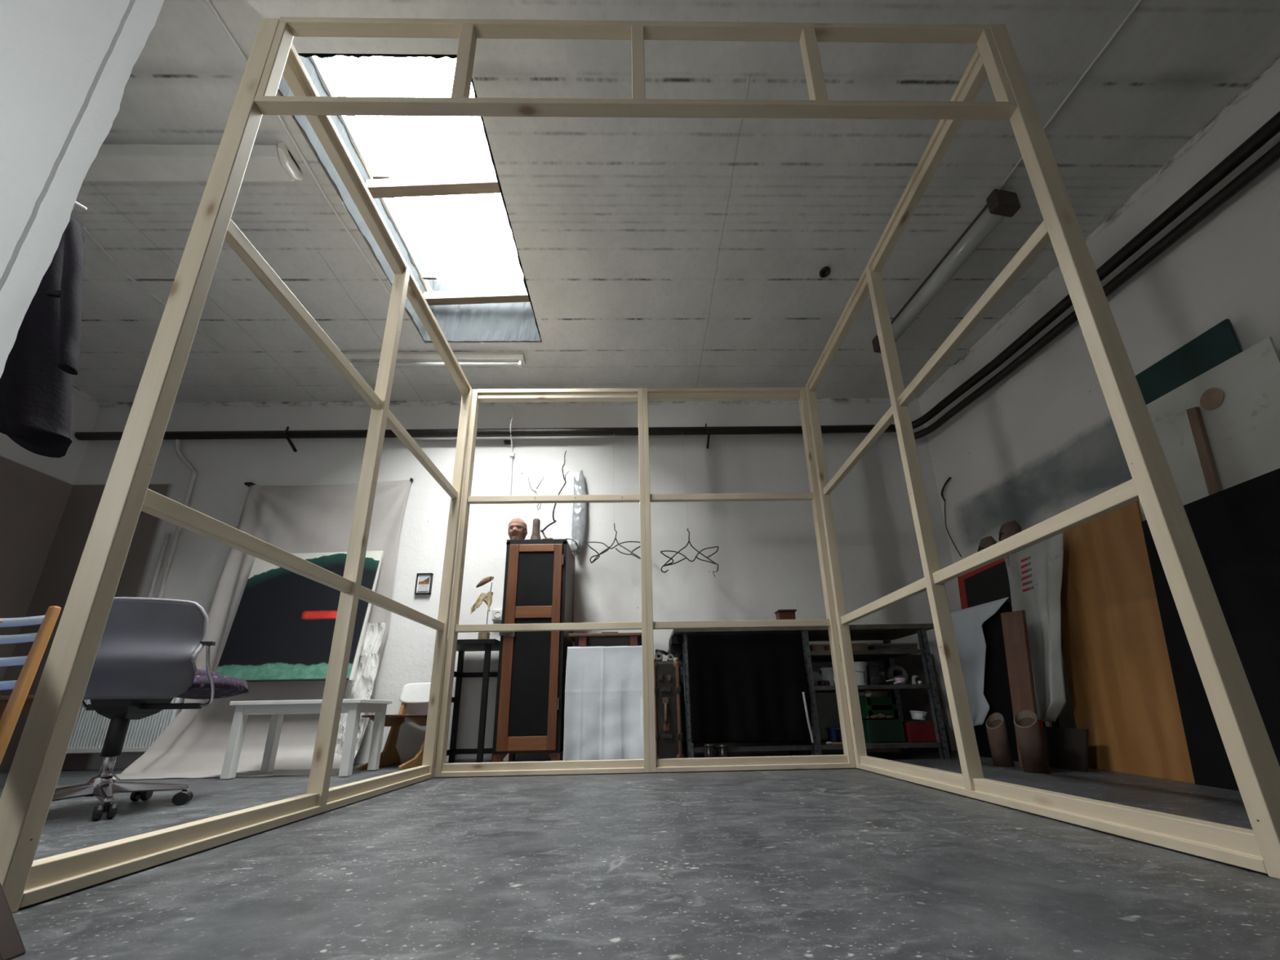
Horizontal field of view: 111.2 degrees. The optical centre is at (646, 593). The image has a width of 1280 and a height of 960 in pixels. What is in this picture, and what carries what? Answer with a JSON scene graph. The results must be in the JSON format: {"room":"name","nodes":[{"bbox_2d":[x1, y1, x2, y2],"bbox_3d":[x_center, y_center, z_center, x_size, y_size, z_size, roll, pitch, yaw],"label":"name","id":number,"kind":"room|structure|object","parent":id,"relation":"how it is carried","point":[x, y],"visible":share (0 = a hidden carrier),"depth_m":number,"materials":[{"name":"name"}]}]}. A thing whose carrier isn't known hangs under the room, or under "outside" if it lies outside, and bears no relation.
{"room":"art studio","nodes":[
{"label":"art studio","id":0,"kind":"room"},
{"bbox_2d":[0,386,102,681],"bbox_3d":[-4.921,-0.986,1.304,0.120,3.520,4.750,-1,-15,-1],"label":"wall","id":1,"kind":"structure","parent":0,"point":[35,489],"depth_m":3.47,"materials":[{"name":"paint"}]},
{"bbox_2d":[0,0,164,377],"bbox_3d":[-3.251,-0.903,1.157,3.211,3.120,0.260,-1,-15,-1],"label":"wall pier","id":2,"kind":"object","parent":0,"point":[66,66],"visible":1,"depth_m":1.35,"materials":[{"name":"paint"}]},
{"bbox_2d":[71,201,87,210],"bbox_3d":[-1.960,-1.330,1.436,0.028,0.047,0.158,-9,-17,28],"label":"coat hook","id":3,"kind":"object","parent":2,"relation":"attached to","point":[76,202],"visible":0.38,"depth_m":1.49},
{"bbox_2d":[0,210,84,457],"bbox_3d":[-1.848,-0.868,1.387,0.308,0.920,0.124,-1,-15,-1],"label":"jacket","id":4,"kind":"object","parent":3,"relation":"hanging from","point":[42,364],"visible":0.73,"depth_m":1.30,"materials":[{"name":"fabric"}]},
{"bbox_2d":[0,397,961,771],"bbox_3d":[-0.739,-0.412,3.736,8.520,3.520,0.120,-1,-15,-1],"label":"wall","id":5,"kind":"structure","parent":0,"point":[766,557],"depth_m":3.74,"materials":[{"name":"paint"}]},
{"bbox_2d":[66,697,184,753],"bbox_3d":[-3.905,0.893,3.207,0.990,0.505,0.125,-1,-15,-1],"label":"radiator","id":6,"kind":"object","parent":5,"relation":"attached to","point":[91,728],"visible":0.21,"depth_m":3.13,"materials":[{"name":"metal"}]},
{"bbox_2d":[146,439,196,598],"bbox_3d":[-3.944,-0.159,3.522,0.250,2.442,0.066,1,-15,-7],"label":"riser pipe","id":7,"kind":"object","parent":5,"relation":"attached to","point":[177,445],"visible":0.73,"depth_m":3.57,"materials":[{"name":"metal"}]},
{"bbox_2d":[115,478,413,779],"bbox_3d":[-2.642,0.047,3.183,1.560,2.312,0.650,-1,-15,-1],"label":"cloth","id":8,"kind":"object","parent":5,"relation":"attached to","point":[309,518],"visible":0.51,"depth_m":3.38,"materials":[{"name":"fabric"}]},
{"bbox_2d":[215,550,383,681],"bbox_3d":[-2.606,0.143,3.329,1.015,1.037,0.200,-1,-15,-1],"label":"painting","id":9,"kind":"object","parent":8,"relation":"attached to","point":[282,628],"visible":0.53,"depth_m":3.27,"materials":[{"name":"black fabric"}]},
{"bbox_2d":[414,573,433,595],"bbox_3d":[-1.807,-0.080,3.554,0.122,0.175,0.024,-1,-15,-1],"label":"framed picture","id":10,"kind":"object","parent":5,"relation":"attached to","point":[424,582],"visible":1,"depth_m":3.55,"materials":[{"name":"black plastic"}]},
{"bbox_2d":[417,575,430,591],"bbox_3d":[-1.807,-0.085,3.554,0.086,0.132,0.003,-1,-15,-1],"label":"print","id":11,"kind":"object","parent":10,"relation":"on","point":[424,581],"depth_m":3.55},
{"bbox_2d":[491,608,502,621],"bbox_3d":[-1.174,0.170,3.481,0.098,0.090,0.055,-1,-15,-1],"label":"wall socket","id":12,"kind":"object","parent":5,"relation":"attached to","point":[496,613],"visible":0.79,"depth_m":3.46,"materials":[{"name":"plastic"}]},
{"bbox_2d":[493,610,501,617],"bbox_3d":[-1.175,0.164,3.457,0.060,0.060,0.005,-1,-15,-1],"label":"outlet","id":13,"kind":"object","parent":12,"relation":"attached to","point":[497,614],"depth_m":3.46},
{"bbox_2d":[503,405,515,544],"bbox_3d":[-1.212,-1.083,3.776,0.095,1.354,0.137,-1,-15,-1],"label":"conduit","id":14,"kind":"object","parent":5,"relation":"attached to","point":[512,455],"visible":0.97,"depth_m":3.85,"materials":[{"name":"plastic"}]},
{"bbox_2d":[506,471,577,555],"bbox_3d":[-0.881,-0.644,3.718,0.576,0.865,0.014,-1,-15,-1],"label":"sheet","id":15,"kind":"object","parent":5,"relation":"attached to","point":[552,483],"visible":0.54,"depth_m":3.75,"materials":[{"name":"paper"}]},
{"bbox_2d":[566,470,586,555],"bbox_3d":[-0.589,-0.694,3.680,0.140,0.789,0.149,-10,-17,29],"label":"bag","id":16,"kind":"object","parent":5,"relation":"hanging from","point":[579,510],"visible":0.91,"depth_m":3.67,"materials":[{"name":"plastic"}]},
{"bbox_2d":[74,111,1279,452],"bbox_3d":[-0.570,-1.465,3.586,8.296,0.184,2.631,-6,-16,19],"label":"pipe","id":17,"kind":"object","parent":5,"relation":"attached to","point":[1271,128],"visible":0.75,"depth_m":3.77,"materials":[{"name":"metal"}]},
{"bbox_2d":[586,511,640,563],"bbox_3d":[-0.256,-0.815,3.594,0.496,1.245,0.219,-1,-15,-1],"label":"wire sculpture","id":18,"kind":"object","parent":17,"relation":"hanging from","point":[608,548],"visible":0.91,"depth_m":3.48,"materials":[{"name":"metal"}]},
{"bbox_2d":[660,440,718,577],"bbox_3d":[0.321,-0.772,3.574,0.455,1.359,0.184,-1,-15,-1],"label":"wire sculpture","id":19,"kind":"object","parent":17,"relation":"hanging from","point":[713,562],"visible":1,"depth_m":3.44,"materials":[{"name":"metal"}]},
{"bbox_2d":[0,751,1279,959],"bbox_3d":[-0.669,0.628,0.934,8.320,0.050,4.750,-1,-15,-1],"label":"floor","id":20,"kind":"structure","parent":0,"point":[828,864],"depth_m":0.89,"materials":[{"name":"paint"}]},
{"bbox_2d":[0,882,25,959],"bbox_3d":[-1.213,0.240,0.704,0.592,0.600,0.030,-1,-15,-1],"label":"wooden board","id":21,"kind":"object","parent":20,"relation":"on","point":[11,946],"visible":1,"depth_m":0.64,"materials":[{"name":"wood"}]},
{"bbox_2d":[0,695,35,714],"bbox_3d":[-3.836,0.810,2.384,1.200,0.475,0.140,-1,-15,-1],"label":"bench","id":22,"kind":"object","parent":20,"relation":"on","point":[3,700],"visible":0.02,"depth_m":2.40,"materials":[{"name":"wood"}]},
{"bbox_2d":[0,605,61,764],"bbox_3d":[-2.524,0.365,1.388,0.512,0.765,0.506,-1,-15,-1],"label":"slat chair","id":23,"kind":"object","parent":20,"relation":"on","point":[21,686],"visible":1,"depth_m":1.64,"materials":[{"name":"orange wood"}]},
{"bbox_2d":[51,596,248,821],"bbox_3d":[-2.076,0.450,1.787,0.565,0.792,0.523,5,-16,-21],"label":"office chair","id":24,"kind":"object","parent":20,"relation":"on","point":[148,648],"visible":0.81,"depth_m":1.69,"materials":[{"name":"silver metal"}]},
{"bbox_2d":[195,669,221,675],"bbox_3d":[-2.004,0.350,1.846,0.260,0.068,0.240,3,-16,-15],"label":"cushion","id":25,"kind":"object","parent":24,"relation":"on","point":[199,672],"visible":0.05,"depth_m":1.87,"materials":[{"name":"fabric"}]},
{"bbox_2d":[220,698,392,778],"bbox_3d":[-2.063,0.876,2.689,0.755,0.426,0.350,-1,-15,-1],"label":"table","id":26,"kind":"object","parent":20,"relation":"on","point":[353,708],"visible":0.98,"depth_m":2.58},
{"bbox_2d":[334,622,385,764],"bbox_3d":[-2.085,0.693,3.163,0.224,1.001,0.127,-1,-15,-1],"label":"paper sheet","id":27,"kind":"object","parent":20,"relation":"on","point":[362,687],"visible":0.65,"depth_m":3.20,"materials":[{"name":"paper"}]},
{"bbox_2d":[359,682,431,769],"bbox_3d":[-1.692,0.902,3.068,0.355,0.571,0.394,-3,-15,9],"label":"chair","id":28,"kind":"object","parent":20,"relation":"on","point":[411,693],"visible":0.62,"depth_m":3.11,"materials":[{"name":"brown wood"}]},
{"bbox_2d":[435,639,500,762],"bbox_3d":[-1.250,0.770,3.124,0.400,0.838,0.370,-1,-15,-1],"label":"side table","id":29,"kind":"object","parent":20,"relation":"on","point":[486,646],"visible":0.48,"depth_m":3.17,"materials":[{"name":"black paint"}]},
{"bbox_2d":[470,576,493,639],"bbox_3d":[-1.224,0.112,3.262,0.160,0.504,0.074,-1,-15,-1],"label":"sculpture","id":30,"kind":"object","parent":29,"relation":"on","point":[486,598],"visible":0.98,"depth_m":3.25,"materials":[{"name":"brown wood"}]},
{"bbox_2d":[492,538,574,762],"bbox_3d":[-0.788,0.404,3.167,0.434,1.551,0.452,-1,-15,-1],"label":"cabinet","id":31,"kind":"object","parent":20,"relation":"on","point":[540,574],"visible":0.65,"depth_m":2.97,"materials":[{"name":"black paint"}]},
{"bbox_2d":[507,517,527,539],"bbox_3d":[-0.979,-0.469,3.322,0.145,0.222,0.150,-14,-20,39],"label":"head sculpture","id":32,"kind":"object","parent":31,"relation":"on","point":[517,527],"visible":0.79,"depth_m":3.27,"materials":[{"name":"ceramic"}]},
{"bbox_2d":[529,518,541,539],"bbox_3d":[-0.840,-0.467,3.325,0.122,0.217,0.120,-1,-15,-1],"label":"vase","id":33,"kind":"object","parent":31,"relation":"on","point":[535,535],"visible":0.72,"depth_m":3.31,"materials":[{"name":"brown ceramic"}]},
{"bbox_2d":[528,475,544,511],"bbox_3d":[-0.866,-0.781,3.409,0.124,0.294,0.007,-1,-15,-1],"label":"stalks","id":34,"kind":"object","parent":33,"relation":"in","point":[544,476],"visible":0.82,"depth_m":3.42},
{"bbox_2d":[540,450,568,539],"bbox_3d":[-0.733,-0.782,3.514,0.213,0.813,0.053,-1,-15,-1],"label":"branch","id":35,"kind":"object","parent":31,"relation":"on","point":[564,478],"visible":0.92,"depth_m":3.47,"materials":[{"name":"brown wood"}]},
{"bbox_2d":[568,632,641,646],"bbox_3d":[-0.242,0.735,3.103,0.585,0.858,0.380,-1,-15,-1],"label":"trestle table","id":36,"kind":"object","parent":20,"relation":"on","point":[606,639],"visible":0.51,"depth_m":3.06,"materials":[{"name":"wood"}]},
{"bbox_2d":[563,645,644,760],"bbox_3d":[-0.262,0.719,2.889,0.557,0.756,0.063,-1,-15,-1],"label":"cloth","id":37,"kind":"object","parent":36,"relation":"hanging from","point":[603,711],"visible":0.89,"depth_m":2.89,"materials":[{"name":"fabric"}]},
{"bbox_2d":[0,17,1279,913],"bbox_3d":[-0.011,-0.439,1.946,2.429,2.512,1.738,-1,-15,-1],"label":"frame","id":38,"kind":"object","parent":20,"relation":"on","point":[30,785],"visible":1,"depth_m":1.37,"materials":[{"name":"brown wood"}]},
{"bbox_2d":[653,658,684,758],"bbox_3d":[0.128,0.804,3.030,0.212,0.655,0.456,-1,-15,-1],"label":"suitcase","id":39,"kind":"object","parent":20,"relation":"on","point":[667,674],"visible":0.77,"depth_m":2.85,"materials":[{"name":"leather"}]},
{"bbox_2d":[654,652,662,661],"bbox_3d":[0.085,0.469,3.153,0.057,0.057,0.361,-1,-15,1],"label":"roll","id":40,"kind":"object","parent":39,"relation":"on","point":[658,655],"visible":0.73,"depth_m":2.99,"materials":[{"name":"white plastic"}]},
{"bbox_2d":[655,648,668,655],"bbox_3d":[0.105,0.410,3.060,0.092,0.046,0.028,3,-16,-14],"label":"tube","id":41,"kind":"object","parent":40,"relation":"on","point":[662,651],"visible":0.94,"depth_m":3.05,"materials":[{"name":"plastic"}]},
{"bbox_2d":[666,653,673,661],"bbox_3d":[0.167,0.478,3.157,0.042,0.042,0.361,-1,-15,1],"label":"roll","id":42,"kind":"object","parent":39,"relation":"on","point":[670,657],"visible":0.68,"depth_m":2.99,"materials":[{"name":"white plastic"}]},
{"bbox_2d":[703,743,716,757],"bbox_3d":[0.392,0.993,2.701,0.080,0.126,0.079,-1,-15,-1],"label":"jar","id":43,"kind":"object","parent":20,"relation":"on","point":[709,750],"visible":0.75,"depth_m":2.68,"materials":[{"name":"glass"}]},
{"bbox_2d":[718,744,729,757],"bbox_3d":[0.475,0.995,2.702,0.068,0.120,0.067,-1,-15,-1],"label":"jar","id":44,"kind":"object","parent":20,"relation":"on","point":[723,751],"visible":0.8,"depth_m":2.69,"materials":[{"name":"glass"}]},
{"bbox_2d":[667,623,950,759],"bbox_3d":[1.068,0.699,3.092,1.804,0.872,0.538,-1,-15,-1],"label":"shelving unit","id":45,"kind":"object","parent":20,"relation":"on","point":[886,633],"depth_m":2.95,"materials":[{"name":"black paint"}]},
{"bbox_2d":[683,742,813,752],"bbox_3d":[0.664,1.045,3.004,0.805,0.028,0.456,-1,-15,-1],"label":"shelf","id":46,"kind":"object","parent":45,"relation":"attached to","point":[769,746],"depth_m":2.79,"materials":[{"name":"metal"}]},
{"bbox_2d":[686,631,812,742],"bbox_3d":[0.666,0.603,2.860,0.782,0.712,0.039,-1,-15,-1],"label":"cloth","id":47,"kind":"object","parent":45,"relation":"hanging from","point":[744,686],"visible":1,"depth_m":2.85,"materials":[{"name":"fabric"}]},
{"bbox_2d":[774,608,796,619],"bbox_3d":[1.038,0.207,3.255,0.135,0.163,0.100,-1,-15,-1],"label":"wooden box","id":48,"kind":"object","parent":45,"relation":"on","point":[780,614],"visible":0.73,"depth_m":3.23,"materials":[{"name":"wood"}]},
{"bbox_2d":[668,623,933,642],"bbox_3d":[1.070,0.298,3.215,1.785,0.034,0.510,-1,-15,-1],"label":"countertop","id":49,"kind":"structure","parent":45,"relation":"on","point":[895,631],"depth_m":2.99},
{"bbox_2d":[812,671,822,685],"bbox_3d":[1.155,0.582,3.014,0.104,0.101,0.038,-1,-15,-1],"label":"plastic container","id":50,"kind":"object","parent":45,"relation":"on","point":[817,677],"visible":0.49,"depth_m":3.02,"materials":[{"name":"plastic"}]},
{"bbox_2d":[817,680,830,685],"bbox_3d":[1.196,0.621,3.021,0.070,0.040,0.130,5,-16,-23],"label":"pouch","id":51,"kind":"object","parent":45,"relation":"on","point":[824,682],"visible":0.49,"depth_m":2.97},
{"bbox_2d":[822,675,835,685],"bbox_3d":[1.255,0.576,3.023,0.110,0.126,0.110,-1,-15,-1],"label":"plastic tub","id":52,"kind":"object","parent":45,"relation":"on","point":[828,677],"visible":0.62,"depth_m":2.98,"materials":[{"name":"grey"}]},
{"bbox_2d":[826,727,842,742],"bbox_3d":[1.268,0.948,2.934,0.090,0.100,0.090,-1,-15,-1],"label":"bucket","id":53,"kind":"object","parent":45,"relation":"on","point":[831,731],"visible":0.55,"depth_m":2.92,"materials":[{"name":"plastic"}]},
{"bbox_2d":[809,644,868,651],"bbox_3d":[1.331,0.399,3.119,0.394,0.054,0.218,-1,-15,-1],"label":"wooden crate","id":54,"kind":"object","parent":45,"relation":"on","point":[821,646],"visible":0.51,"depth_m":3.02,"materials":[{"name":"brown wood"}]},
{"bbox_2d":[826,741,853,744],"bbox_3d":[1.258,0.962,2.831,0.203,0.018,0.020,-1,-15,-1],"label":"brush","id":55,"kind":"object","parent":45,"relation":"on","point":[828,742],"visible":0.73,"depth_m":2.82,"materials":[{"name":"brown wood"}]},
{"bbox_2d":[841,661,867,684],"bbox_3d":[1.449,0.562,3.051,0.170,0.160,0.171,-1,-15,-1],"label":"bucket","id":56,"kind":"object","parent":45,"relation":"on","point":[860,668],"visible":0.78,"depth_m":2.98,"materials":[{"name":"plastic"}]},
{"bbox_2d":[809,648,924,662],"bbox_3d":[1.478,0.454,3.176,0.845,0.028,0.456,-1,-15,-1],"label":"shelf","id":57,"kind":"object","parent":45,"relation":"attached to","point":[887,655],"depth_m":3.15,"materials":[{"name":"metal"}]},
{"bbox_2d":[813,684,930,693],"bbox_3d":[1.482,0.676,3.116,0.845,0.028,0.456,-1,-15,-1],"label":"shelf","id":58,"kind":"object","parent":45,"relation":"attached to","point":[894,688],"depth_m":2.90,"materials":[{"name":"metal"}]},
{"bbox_2d":[804,739,941,749],"bbox_3d":[1.489,1.033,3.020,0.845,0.028,0.456,-1,-15,-1],"label":"shelf","id":59,"kind":"object","parent":45,"relation":"attached to","point":[822,744],"depth_m":2.80,"materials":[{"name":"metal"}]},
{"bbox_2d":[866,663,880,684],"bbox_3d":[1.587,0.572,3.082,0.117,0.151,0.117,-1,-15,-1],"label":"plastic tub","id":60,"kind":"object","parent":45,"relation":"on","point":[873,677],"visible":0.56,"depth_m":3.04,"materials":[{"name":"grey"}]},
{"bbox_2d":[862,719,906,743],"bbox_3d":[1.573,0.947,3.038,0.239,0.145,0.332,-1,-15,-1],"label":"plastic crate","id":61,"kind":"object","parent":45,"relation":"on","point":[875,731],"visible":0.75,"depth_m":2.88,"materials":[{"name":"plastic"}]},
{"bbox_2d":[846,696,898,719],"bbox_3d":[1.582,0.805,3.092,0.204,0.144,0.302,-1,-15,-1],"label":"plastic crate","id":62,"kind":"object","parent":61,"relation":"on","point":[869,706],"visible":0.83,"depth_m":2.96,"materials":[{"name":"plastic"}]},
{"bbox_2d":[857,689,873,697],"bbox_3d":[1.500,0.685,3.008,0.103,0.051,0.060,-1,-15,-1],"label":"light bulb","id":63,"kind":"object","parent":62,"relation":"on","point":[868,693],"visible":0.96,"depth_m":3.00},
{"bbox_2d":[866,715,876,719],"bbox_3d":[1.514,0.828,2.945,0.072,0.031,0.047,-1,-15,-1],"label":"clay lump","id":64,"kind":"object","parent":62,"relation":"in","point":[873,717],"visible":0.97,"depth_m":2.93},
{"bbox_2d":[875,713,885,719],"bbox_3d":[1.564,0.821,2.946,0.092,0.044,0.057,-1,-15,-1],"label":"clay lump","id":65,"kind":"object","parent":62,"relation":"in","point":[880,716],"visible":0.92,"depth_m":2.93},
{"bbox_2d":[882,681,894,684],"bbox_3d":[1.639,0.608,2.969,0.055,0.021,0.060,-1,-15,-1],"label":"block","id":66,"kind":"object","parent":45,"relation":"on","point":[884,682],"visible":0.71,"depth_m":2.94,"materials":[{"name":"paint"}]},
{"bbox_2d":[867,643,917,649],"bbox_3d":[1.712,0.408,3.169,0.301,0.048,0.330,-1,-15,-1],"label":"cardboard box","id":67,"kind":"object","parent":45,"relation":"on","point":[887,646],"visible":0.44,"depth_m":3.01,"materials":[{"name":"cardboard"}]},
{"bbox_2d":[886,665,907,683],"bbox_3d":[1.810,0.588,3.168,0.150,0.148,0.056,-1,-15,-1],"label":"tape roll","id":68,"kind":"object","parent":45,"relation":"on","point":[892,671],"visible":0.72,"depth_m":3.17,"materials":[{"name":"fabric"}]},
{"bbox_2d":[893,675,906,684],"bbox_3d":[1.719,0.590,2.975,0.076,0.057,0.076,-1,-15,-1],"label":"patterned cup","id":69,"kind":"object","parent":45,"relation":"on","point":[897,678],"visible":0.77,"depth_m":2.95,"materials":[{"name":"ceramic"}]},
{"bbox_2d":[911,675,918,684],"bbox_3d":[1.821,0.586,2.978,0.046,0.062,0.030,-1,-15,-1],"label":"figurine","id":70,"kind":"object","parent":45,"relation":"on","point":[913,677],"visible":0.91,"depth_m":2.97,"materials":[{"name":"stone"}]},
{"bbox_2d":[902,721,937,742],"bbox_3d":[1.806,0.948,3.021,0.194,0.125,0.332,-1,-15,-1],"label":"plastic crate","id":71,"kind":"object","parent":45,"relation":"on","point":[914,732],"visible":0.53,"depth_m":2.86,"materials":[{"name":"plastic"}]},
{"bbox_2d":[902,720,932,722],"bbox_3d":[1.807,0.879,3.020,0.155,0.006,0.265,-1,-15,-1],"label":"tray","id":72,"kind":"object","parent":71,"relation":"on","point":[904,721],"visible":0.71,"depth_m":2.90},
{"bbox_2d":[909,710,927,720],"bbox_3d":[1.823,0.816,2.936,0.100,0.066,0.100,-1,-15,-1],"label":"tub","id":73,"kind":"object","parent":72,"relation":"on","point":[916,715],"visible":1,"depth_m":2.90,"materials":[{"name":"white plastic"}]},
{"bbox_2d":[882,653,951,752],"bbox_3d":[2.047,0.786,3.348,0.400,0.800,0.012,-1,-15,-1],"label":"board","id":74,"kind":"object","parent":20,"relation":"on","point":[911,699],"visible":0.39,"depth_m":3.35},
{"bbox_2d":[977,536,996,551],"bbox_3d":[2.463,0.320,3.034,0.176,1.520,0.155,-1,-15,-1],"label":"paper roll","id":75,"kind":"object","parent":20,"relation":"on","point":[986,542],"visible":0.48,"depth_m":3.19,"materials":[{"name":"paper"}]},
{"bbox_2d":[973,601,1018,761],"bbox_3d":[2.258,0.578,2.909,0.120,0.965,0.538,-2,-15,2],"label":"board","id":76,"kind":"object","parent":20,"relation":"on","point":[997,691],"visible":0.29,"depth_m":2.82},
{"bbox_2d":[950,596,1008,725],"bbox_3d":[2.207,0.479,2.909,0.098,0.828,0.600,-1,-15,-1],"label":"cloth","id":77,"kind":"object","parent":76,"relation":"hanging from","point":[967,623],"visible":0.61,"depth_m":2.96,"materials":[{"name":"fabric"}]},
{"bbox_2d":[985,712,1014,766],"bbox_3d":[1.973,0.815,2.460,0.103,0.283,0.087,-1,-15,-1],"label":"cardboard tube","id":78,"kind":"object","parent":20,"relation":"on","point":[1000,748],"visible":1,"depth_m":2.43,"materials":[{"name":"cardboard"}]},
{"bbox_2d":[957,557,1043,732],"bbox_3d":[2.341,0.414,2.934,0.121,1.290,0.586,-2,-15,5],"label":"canvas","id":79,"kind":"object","parent":20,"relation":"on","point":[988,583],"visible":0.11,"depth_m":3.03},
{"bbox_2d":[1004,533,1066,726],"bbox_3d":[2.215,0.198,2.478,0.204,1.075,0.419,-1,-15,-1],"label":"sheet","id":80,"kind":"object","parent":79,"relation":"attached to","point":[1034,572],"visible":0.83,"depth_m":2.47,"materials":[{"name":"white"}]},
{"bbox_2d":[1000,609,1038,768],"bbox_3d":[2.061,0.505,2.415,0.159,0.855,0.185,-1,-15,-1],"label":"plank","id":81,"kind":"object","parent":20,"relation":"on","point":[1014,624],"visible":0.74,"depth_m":2.44,"materials":[{"name":"wood"}]},
{"bbox_2d":[998,520,1060,728],"bbox_3d":[2.495,0.254,2.870,0.186,1.560,0.174,-1,-15,-1],"label":"paper roll","id":82,"kind":"object","parent":20,"relation":"on","point":[1009,529],"visible":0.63,"depth_m":3.01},
{"bbox_2d":[1013,710,1050,773],"bbox_3d":[1.937,0.742,2.215,0.104,0.298,0.111,-1,-15,-1],"label":"cardboard tube","id":83,"kind":"object","parent":20,"relation":"on","point":[1026,723],"visible":1,"depth_m":2.18,"materials":[{"name":"cardboard"}]},
{"bbox_2d":[1041,727,1088,772],"bbox_3d":[2.189,0.812,2.304,0.072,0.200,0.268,-1,-15,1],"label":"cardboard sheet","id":84,"kind":"object","parent":20,"relation":"on","point":[1067,748],"visible":0.79,"depth_m":2.28,"materials":[{"name":"cardboard"}]},
{"bbox_2d":[1060,500,1195,783],"bbox_3d":[2.331,0.182,2.235,0.162,1.375,0.573,-2,-15,3],"label":"plywood sheet","id":85,"kind":"object","parent":20,"relation":"on","point":[1122,686],"visible":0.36,"depth_m":2.15,"materials":[{"name":"wood"}]},
{"bbox_2d":[1135,318,1242,404],"bbox_3d":[2.719,-0.257,1.997,0.120,2.085,0.400,-1,-15,-1],"label":"board","id":86,"kind":"object","parent":20,"relation":"on","point":[1219,344],"visible":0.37,"depth_m":2.20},
{"bbox_2d":[1186,407,1222,495],"bbox_3d":[2.623,-0.078,1.944,0.161,1.714,0.059,-3,-15,7],"label":"batten","id":87,"kind":"object","parent":20,"relation":"on","point":[1213,485],"visible":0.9,"depth_m":2.08,"materials":[{"name":"wood"}]},
{"bbox_2d":[1141,468,1279,791],"bbox_3d":[2.205,0.076,1.404,0.280,1.152,1.103,-2,-15,2],"label":"board","id":88,"kind":"object","parent":20,"relation":"on","point":[1236,529],"visible":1,"depth_m":1.69,"materials":[{"name":"wood"}]},
{"bbox_2d":[1146,337,1279,505],"bbox_3d":[2.674,-0.174,1.896,0.104,1.872,0.480,-1,-15,-1],"label":"board","id":89,"kind":"object","parent":20,"relation":"on","point":[1237,400],"visible":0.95,"depth_m":2.02,"materials":[{"name":"wood"}]},
{"bbox_2d":[72,0,1279,402],"bbox_3d":[-0.732,-2.572,1.797,8.520,0.340,4.950,-1,-15,-1],"label":"ceiling","id":90,"kind":"structure","parent":0,"point":[654,252],"depth_m":2.43,"materials":[{"name":"concrete"}]},
{"bbox_2d":[83,226,229,352],"bbox_3d":[-3.302,-2.030,2.931,0.120,0.010,1.042,-1,-15,-1],"label":"conduit","id":91,"kind":"object","parent":90,"relation":"attached to","point":[84,228],"visible":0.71,"depth_m":2.84,"materials":[{"name":"plastic"}]},
{"bbox_2d":[83,142,303,182],"bbox_3d":[-2.436,-2.192,2.237,1.240,0.100,0.144,-1,-15,-1],"label":"lamp","id":92,"kind":"object","parent":90,"relation":"attached to","point":[113,162],"visible":0.69,"depth_m":2.21,"materials":[{"name":"plastic"}]},
{"bbox_2d":[204,0,391,296],"bbox_3d":[-1.762,-2.220,2.338,0.056,0.016,1.509,-1,-15,1],"label":"conduit","id":93,"kind":"object","parent":90,"relation":"attached to","point":[208,2],"visible":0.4,"depth_m":2.26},
{"bbox_2d":[278,53,542,342],"bbox_3d":[-1.264,-2.457,2.741,1.030,0.622,1.670,-1,-15,-1],"label":"window","id":94,"kind":"structure","parent":90,"relation":"attached to","point":[464,309],"depth_m":2.93,"materials":[{"name":"glass"}]},
{"bbox_2d":[343,351,525,368],"bbox_3d":[-1.686,-1.865,3.513,1.400,0.095,0.100,-1,-15,-2],"label":"lamp","id":95,"kind":"object","parent":90,"relation":"attached to","point":[355,358],"visible":0.94,"depth_m":3.49,"materials":[{"name":"plastic"}]},
{"bbox_2d":[819,266,830,277],"bbox_3d":[1.177,-2.126,2.897,0.068,0.020,0.068,-1,-15,-1],"label":"socket","id":96,"kind":"object","parent":90,"relation":"attached to","point":[824,272],"visible":1,"depth_m":2.90,"materials":[{"name":"black plastic"}]},
{"bbox_2d":[871,188,1020,353],"bbox_3d":[1.933,-2.077,2.953,0.150,0.115,1.060,1,-15,-9],"label":"lamp","id":97,"kind":"object","parent":90,"relation":"attached to","point":[1000,204],"visible":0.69,"depth_m":2.74,"materials":[{"name":"plastic"}]},
{"bbox_2d":[891,207,1004,342],"bbox_3d":[1.933,-2.075,2.952,0.110,0.110,0.940,1,-15,-9],"label":"diffuser","id":98,"kind":"object","parent":97,"relation":"attached to","point":[986,220],"depth_m":2.81,"materials":[{"name":"plastic"}]},
{"bbox_2d":[997,0,1142,190],"bbox_3d":[2.004,-2.366,2.073,0.016,0.012,0.812,0,-15,-5],"label":"conduit","id":99,"kind":"object","parent":90,"relation":"attached to","point":[1139,2],"visible":0.76,"depth_m":2.01,"materials":[{"name":"metal"}]},
{"bbox_2d":[918,55,1279,728],"bbox_3d":[2.952,-1.099,1.456,0.119,3.520,4.798,1,-15,-8],"label":"wall","id":100,"kind":"structure","parent":0,"point":[1042,442],"depth_m":2.63,"materials":[{"name":"paint"}]},
{"bbox_2d":[940,476,961,556],"bbox_3d":[2.544,-0.635,3.677,0.048,0.697,0.153,1,-15,-9],"label":"cable","id":101,"kind":"object","parent":100,"relation":"attached to","point":[949,477],"visible":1,"depth_m":3.72,"materials":[{"name":"black plastic"}]},
{"bbox_2d":[913,141,1279,439],"bbox_3d":[2.656,-1.779,2.514,0.206,0.074,3.076,2,-15,-11],"label":"pipe","id":102,"kind":"object","parent":100,"relation":"attached to","point":[1272,156],"visible":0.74,"depth_m":2.37,"materials":[{"name":"metal"}]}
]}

